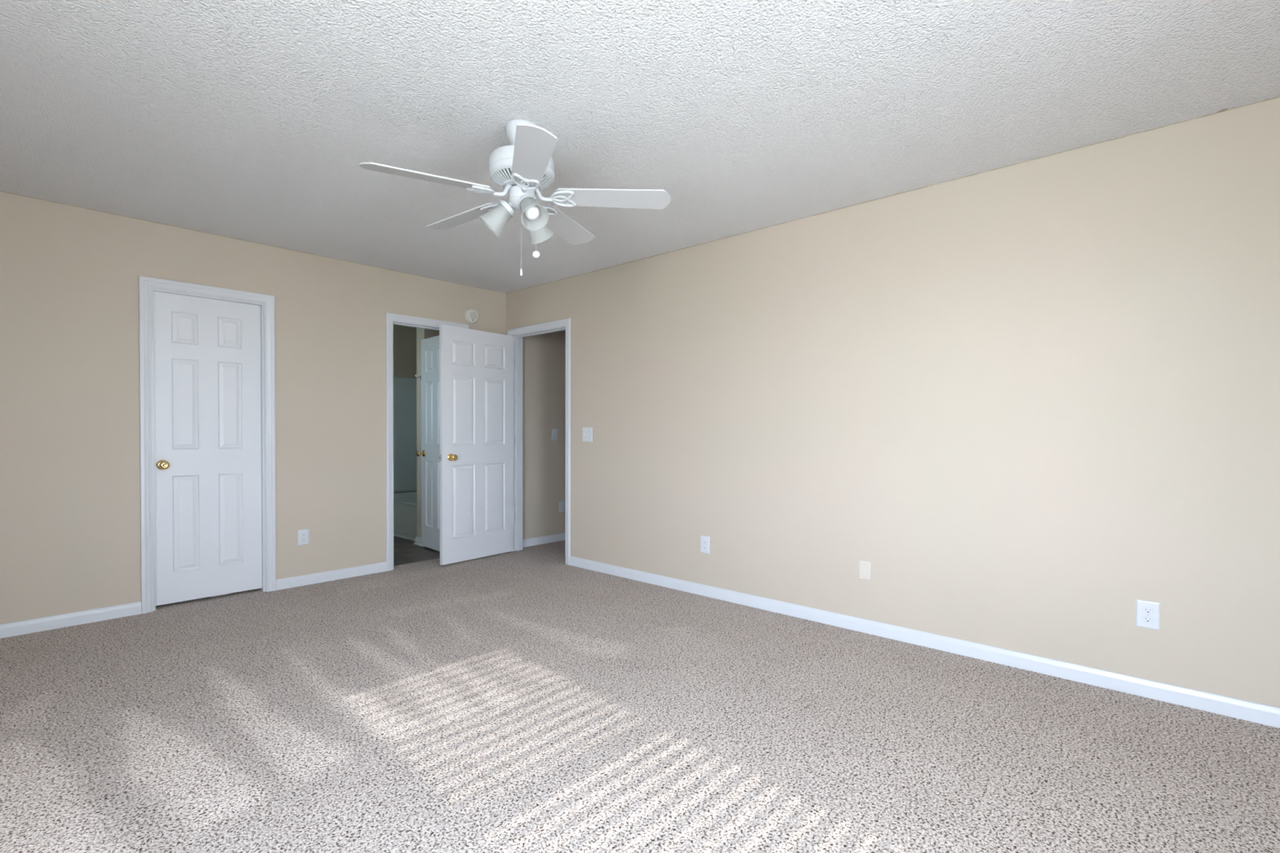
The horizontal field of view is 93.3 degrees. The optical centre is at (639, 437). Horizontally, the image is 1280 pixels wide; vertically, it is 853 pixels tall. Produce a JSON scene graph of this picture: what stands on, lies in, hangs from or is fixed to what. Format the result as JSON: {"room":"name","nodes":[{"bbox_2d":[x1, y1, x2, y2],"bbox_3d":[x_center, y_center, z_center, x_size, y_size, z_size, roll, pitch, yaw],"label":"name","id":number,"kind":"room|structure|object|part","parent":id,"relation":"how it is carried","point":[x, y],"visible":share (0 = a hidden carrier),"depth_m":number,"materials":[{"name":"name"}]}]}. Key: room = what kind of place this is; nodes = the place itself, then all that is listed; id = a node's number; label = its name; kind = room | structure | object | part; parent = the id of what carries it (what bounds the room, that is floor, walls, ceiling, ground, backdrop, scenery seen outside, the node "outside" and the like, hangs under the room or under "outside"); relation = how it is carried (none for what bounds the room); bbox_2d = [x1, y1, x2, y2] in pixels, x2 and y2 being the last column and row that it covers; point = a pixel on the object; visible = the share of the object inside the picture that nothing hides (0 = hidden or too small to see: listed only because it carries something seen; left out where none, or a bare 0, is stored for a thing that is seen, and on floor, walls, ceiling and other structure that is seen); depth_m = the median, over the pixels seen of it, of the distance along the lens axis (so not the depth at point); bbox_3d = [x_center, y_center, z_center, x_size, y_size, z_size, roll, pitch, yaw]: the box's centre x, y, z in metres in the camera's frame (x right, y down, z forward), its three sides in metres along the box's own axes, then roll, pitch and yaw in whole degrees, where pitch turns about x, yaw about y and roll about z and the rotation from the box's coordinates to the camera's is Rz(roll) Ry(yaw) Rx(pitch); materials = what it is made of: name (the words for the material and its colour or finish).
{"room":"empty bedroom","nodes":[
{"label":"empty bedroom","id":0,"kind":"room"},
{"bbox_2d":[0,191,565,624],"bbox_3d":[-1.603,-0.147,5.465,0.117,2.480,8.090,1,1,42],"label":"wall","id":1,"kind":"structure","parent":0,"point":[70,476],"depth_m":3.71,"materials":[{"name":"beige paint"}]},
{"bbox_2d":[0,601,141,638],"bbox_3d":[-3.644,1.059,3.137,0.013,0.075,1.640,1,1,42],"label":"baseboard","id":2,"kind":"structure","parent":1,"relation":"attached to","point":[48,623],"depth_m":3.50,"materials":[{"name":"white paint"}]},
{"bbox_2d":[138,275,275,613],"bbox_3d":[-2.888,0.042,4.052,0.152,2.090,0.747,1,1,42],"label":"door","id":3,"kind":"structure","parent":1,"relation":"in","point":[206,353],"depth_m":4.02,"materials":[{"name":"white paint"}]},
{"bbox_3d":[-3.027,0.173,3.837,0.068,0.065,0.065,1,1,42],"label":"knob","id":4,"kind":"part","parent":3,"relation":"part of","materials":[{"name":"gold metal"}]},
{"bbox_2d":[297,528,309,546],"bbox_3d":[-2.469,0.729,4.430,0.008,0.116,0.078,1,1,42],"label":"wall outlet","id":5,"kind":"object","parent":1,"relation":"attached to","point":[303,535],"visible":1,"depth_m":4.43,"materials":[{"name":"white plastic"}]},
{"bbox_2d":[275,561,386,590],"bbox_3d":[-2.322,1.044,4.594,0.013,0.075,0.800,1,1,42],"label":"baseboard","id":6,"kind":"structure","parent":1,"relation":"attached to","point":[320,577],"depth_m":4.56,"materials":[{"name":"white paint"}]},
{"bbox_2d":[385,312,468,571],"bbox_3d":[-2.054,0.027,5.417,0.752,2.090,0.795,1,1,42],"label":"door","id":7,"kind":"structure","parent":1,"relation":"in","point":[430,402],"depth_m":5.65,"materials":[{"name":"white paint"}]},
{"bbox_3d":[-2.119,0.151,5.827,0.068,0.065,0.065,-1,1,-43],"label":"knob","id":8,"kind":"part","parent":7,"relation":"part of","materials":[{"name":"gold metal"}]},
{"bbox_2d":[464,308,479,324],"bbox_3d":[-1.510,-1.099,5.437,0.039,0.136,0.136,1,1,42],"label":"smoke detector","id":9,"kind":"object","parent":1,"relation":"attached to","point":[471,315],"visible":1,"depth_m":5.42,"materials":[{"name":"white plastic"}]},
{"bbox_2d":[522,533,564,547],"bbox_3d":[-0.050,1.019,7.098,0.013,0.075,3.403,1,1,42],"label":"baseboard","id":10,"kind":"structure","parent":1,"relation":"attached to","point":[557,537],"depth_m":6.07,"materials":[{"name":"white paint"}]},
{"bbox_2d":[551,428,557,439],"bbox_3d":[-0.870,-0.035,6.175,0.016,0.115,0.072,1,1,42],"label":"light switch","id":11,"kind":"object","parent":1,"relation":"attached to","point":[554,431],"visible":1,"depth_m":6.17,"materials":[{"name":"white plastic"}]},
{"bbox_2d":[559,500,564,511],"bbox_3d":[-0.809,0.710,6.259,0.008,0.115,0.072,1,1,42],"label":"wall outlet","id":12,"kind":"object","parent":1,"relation":"attached to","point":[562,504],"visible":1,"depth_m":6.26,"materials":[{"name":"white plastic"}]},
{"bbox_2d":[393,324,416,492],"bbox_3d":[-3.749,-0.169,6.704,0.100,2.480,2.940,1,1,42],"label":"wall","id":13,"kind":"structure","parent":0,"point":[404,337],"depth_m":7.52,"materials":[{"name":"beige paint"}]},
{"bbox_2d":[416,327,439,537],"bbox_3d":[-1.886,-0.159,6.290,0.155,2.480,0.850,1,1,42],"label":"wall","id":14,"kind":"structure","parent":0,"point":[421,333],"depth_m":5.99,"materials":[{"name":"beige paint"}]},
{"bbox_2d":[413,537,424,546],"bbox_3d":[-1.898,1.024,6.295,0.209,0.075,0.877,1,1,42],"label":"baseboard","id":15,"kind":"structure","parent":14,"relation":"attached to","point":[418,540],"depth_m":6.00,"materials":[{"name":"white paint"}]},
{"bbox_2d":[0,536,1279,852],"bbox_3d":[-0.504,1.103,4.488,7.850,0.030,7.960,1,1,42],"label":"floor","id":16,"kind":"structure","parent":0,"point":[526,700],"depth_m":2.26,"materials":[{"name":"carpet"}]},
{"bbox_2d":[393,490,417,541],"bbox_3d":[-2.495,0.868,6.888,1.514,0.375,0.777,1,1,42],"label":"bathtub","id":17,"kind":"object","parent":16,"relation":"on","point":[405,504],"visible":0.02,"depth_m":6.42,"materials":[{"name":"white plastic"}]},
{"bbox_3d":[-2.753,1.049,6.607,1.514,0.019,0.012,1,1,42],"label":"apron moulding","id":18,"kind":"part","parent":17,"relation":"part of","materials":[{"name":"white paint"}]},
{"bbox_2d":[393,377,417,492],"bbox_3d":[-2.486,-0.033,6.891,1.518,1.410,0.763,1,1,42],"label":"shower surround","id":19,"kind":"object","parent":17,"relation":"on","point":[405,449],"visible":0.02,"depth_m":7.51,"materials":[{"name":"white plastic"}]},
{"bbox_2d":[0,0,1279,293],"bbox_3d":[-0.482,-1.380,4.436,8.000,0.062,8.150,1,1,42],"label":"ceiling","id":20,"kind":"structure","parent":0,"point":[255,121],"depth_m":2.36,"materials":[{"name":"white paint"}]},
{"bbox_2d":[359,119,670,275],"bbox_3d":[-0.543,-1.012,2.608,1.185,0.633,1.209,1,1,42],"label":"ceiling fan","id":21,"kind":"object","parent":20,"relation":"hanging from","point":[524,168],"visible":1,"depth_m":2.54,"materials":[{"name":"white metal"}]},
{"bbox_3d":[-0.839,-1.027,2.380,0.486,0.006,0.138,-2,14,-32],"label":"blade","id":22,"kind":"part","parent":21,"relation":"part of","materials":[{"name":"grey laminate"}]},
{"bbox_3d":[-0.818,-1.033,2.825,0.486,0.006,0.138,-1,12,37],"label":"blade","id":23,"kind":"part","parent":21,"relation":"part of","materials":[{"name":"grey laminate"}]},
{"bbox_3d":[-0.606,-0.943,2.583,0.115,0.116,0.115,45,-1,-2],"label":"lamp shade","id":24,"kind":"part","parent":21,"relation":"part of","materials":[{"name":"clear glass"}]},
{"bbox_3d":[-0.580,-1.044,2.540,0.080,0.063,0.017,0,1,-32],"label":"blade arm","id":25,"kind":"part","parent":21,"relation":"part of","materials":[{"name":"white metal"}]},
{"bbox_3d":[-0.509,-0.852,2.587,0.002,0.263,0.002,1,1,42],"label":"pull chain","id":26,"kind":"part","parent":21,"relation":"part of","materials":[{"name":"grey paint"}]},
{"bbox_2d":[492,166,551,194],"bbox_3d":[-0.505,-1.089,2.586,0.248,0.042,0.248,1,1,42],"label":"vent","id":27,"kind":"object","parent":21,"relation":"attached to","point":[501,175],"depth_m":2.54,"materials":[{"name":"metal"}]},
{"bbox_3d":[-0.481,-1.044,2.502,0.017,0.063,0.080,0,1,-16],"label":"blade arm","id":28,"kind":"part","parent":21,"relation":"part of","materials":[{"name":"white metal"}]},
{"bbox_3d":[-0.455,-0.949,2.510,0.060,0.060,0.106,0,46,-33],"label":"light bulb","id":29,"kind":"part","parent":21,"relation":"part of","materials":[{"name":"white glass"}]},
{"bbox_3d":[-0.451,-0.941,2.503,0.115,0.116,0.115,0,-44,-33],"label":"lamp shade","id":30,"kind":"part","parent":21,"relation":"part of","materials":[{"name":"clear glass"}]},
{"bbox_3d":[-0.398,-1.024,2.209,0.138,0.006,0.486,12,-1,-16],"label":"blade","id":31,"kind":"part","parent":21,"relation":"part of","materials":[{"name":"grey laminate"}]},
{"bbox_3d":[-0.459,-0.944,2.678,0.115,0.115,0.116,1,-44,27],"label":"lamp shade","id":32,"kind":"part","parent":21,"relation":"part of","materials":[{"name":"white glass"}]},
{"bbox_3d":[-0.417,-1.045,2.588,0.080,0.063,0.017,0,1,-1],"label":"blade arm","id":33,"kind":"part","parent":21,"relation":"part of","materials":[{"name":"white metal"}]},
{"bbox_3d":[-0.369,-1.033,2.956,0.138,0.006,0.486,-12,-5,20],"label":"blade","id":34,"kind":"part","parent":21,"relation":"part of","materials":[{"name":"grey laminate"}]},
{"bbox_3d":[-0.112,-1.028,2.592,0.486,0.006,0.138,1,-11,-1],"label":"blade","id":35,"kind":"part","parent":21,"relation":"part of","materials":[{"name":"white wood"}]},
{"bbox_2d":[506,97,1279,707],"bbox_3d":[0.772,-0.122,3.963,5.420,2.480,0.117,1,1,42],"label":"wall","id":36,"kind":"structure","parent":0,"point":[1040,397],"depth_m":3.00,"materials":[{"name":"beige paint"}]},
{"bbox_2d":[439,318,570,564],"bbox_3d":[-1.139,0.032,5.176,0.888,2.090,0.926,1,1,42],"label":"door","id":37,"kind":"structure","parent":36,"relation":"in","point":[481,372],"depth_m":5.31,"materials":[{"name":"white paint"}]},
{"bbox_3d":[-1.571,0.165,5.077,0.068,0.065,0.065,1,1,38],"label":"knob","id":38,"kind":"part","parent":37,"relation":"part of","materials":[{"name":"gold metal"}]},
{"bbox_3d":[-0.923,0.030,5.413,0.887,2.090,0.018,1,1,42],"label":"casing","id":39,"kind":"part","parent":37,"relation":"part of","materials":[{"name":"white paint"}]},
{"bbox_2d":[582,427,592,441],"bbox_3d":[-0.438,-0.026,4.972,0.116,0.118,0.016,1,1,42],"label":"light switch","id":40,"kind":"object","parent":36,"relation":"attached to","point":[587,432],"visible":1,"depth_m":4.97,"materials":[{"name":"white plastic"}]},
{"bbox_2d":[700,535,709,553],"bbox_3d":[0.449,0.739,4.180,0.075,0.118,0.008,1,1,42],"label":"wall outlet","id":41,"kind":"object","parent":36,"relation":"attached to","point":[704,540],"visible":1,"depth_m":4.18,"materials":[{"name":"white plastic"}]},
{"bbox_2d":[858,560,871,581],"bbox_3d":[1.274,0.754,3.428,0.068,0.106,0.013,1,1,42],"label":"cable plate","id":42,"kind":"object","parent":36,"relation":"attached to","point":[864,567],"visible":1,"depth_m":3.43,"materials":[{"name":"beige plastic"}]},
{"bbox_2d":[568,555,1279,728],"bbox_3d":[1.024,1.065,3.659,4.375,0.075,0.013,1,1,42],"label":"baseboard","id":43,"kind":"structure","parent":36,"relation":"attached to","point":[1257,713],"depth_m":3.00,"materials":[{"name":"white paint"}]},
{"bbox_2d":[1136,599,1159,630],"bbox_3d":[2.189,0.763,2.601,0.079,0.118,0.008,1,1,42],"label":"wall outlet","id":44,"kind":"object","parent":36,"relation":"attached to","point":[1148,613],"visible":1,"depth_m":2.60,"materials":[{"name":"white plastic"}]},
{"bbox_2d":[1142,615,1153,622],"bbox_3d":[2.187,0.782,2.600,0.034,0.028,0.003,1,1,42],"label":"receptacle","id":45,"kind":"object","parent":44,"relation":"attached to","point":[1146,619],"depth_m":2.60,"materials":[{"name":"white plastic"}]},
{"bbox_2d":[1142,606,1153,613],"bbox_3d":[2.187,0.743,2.599,0.034,0.028,0.003,1,1,42],"label":"receptacle","id":46,"kind":"object","parent":44,"relation":"attached to","point":[1146,610],"depth_m":2.60,"materials":[{"name":"white plastic"}]}
]}

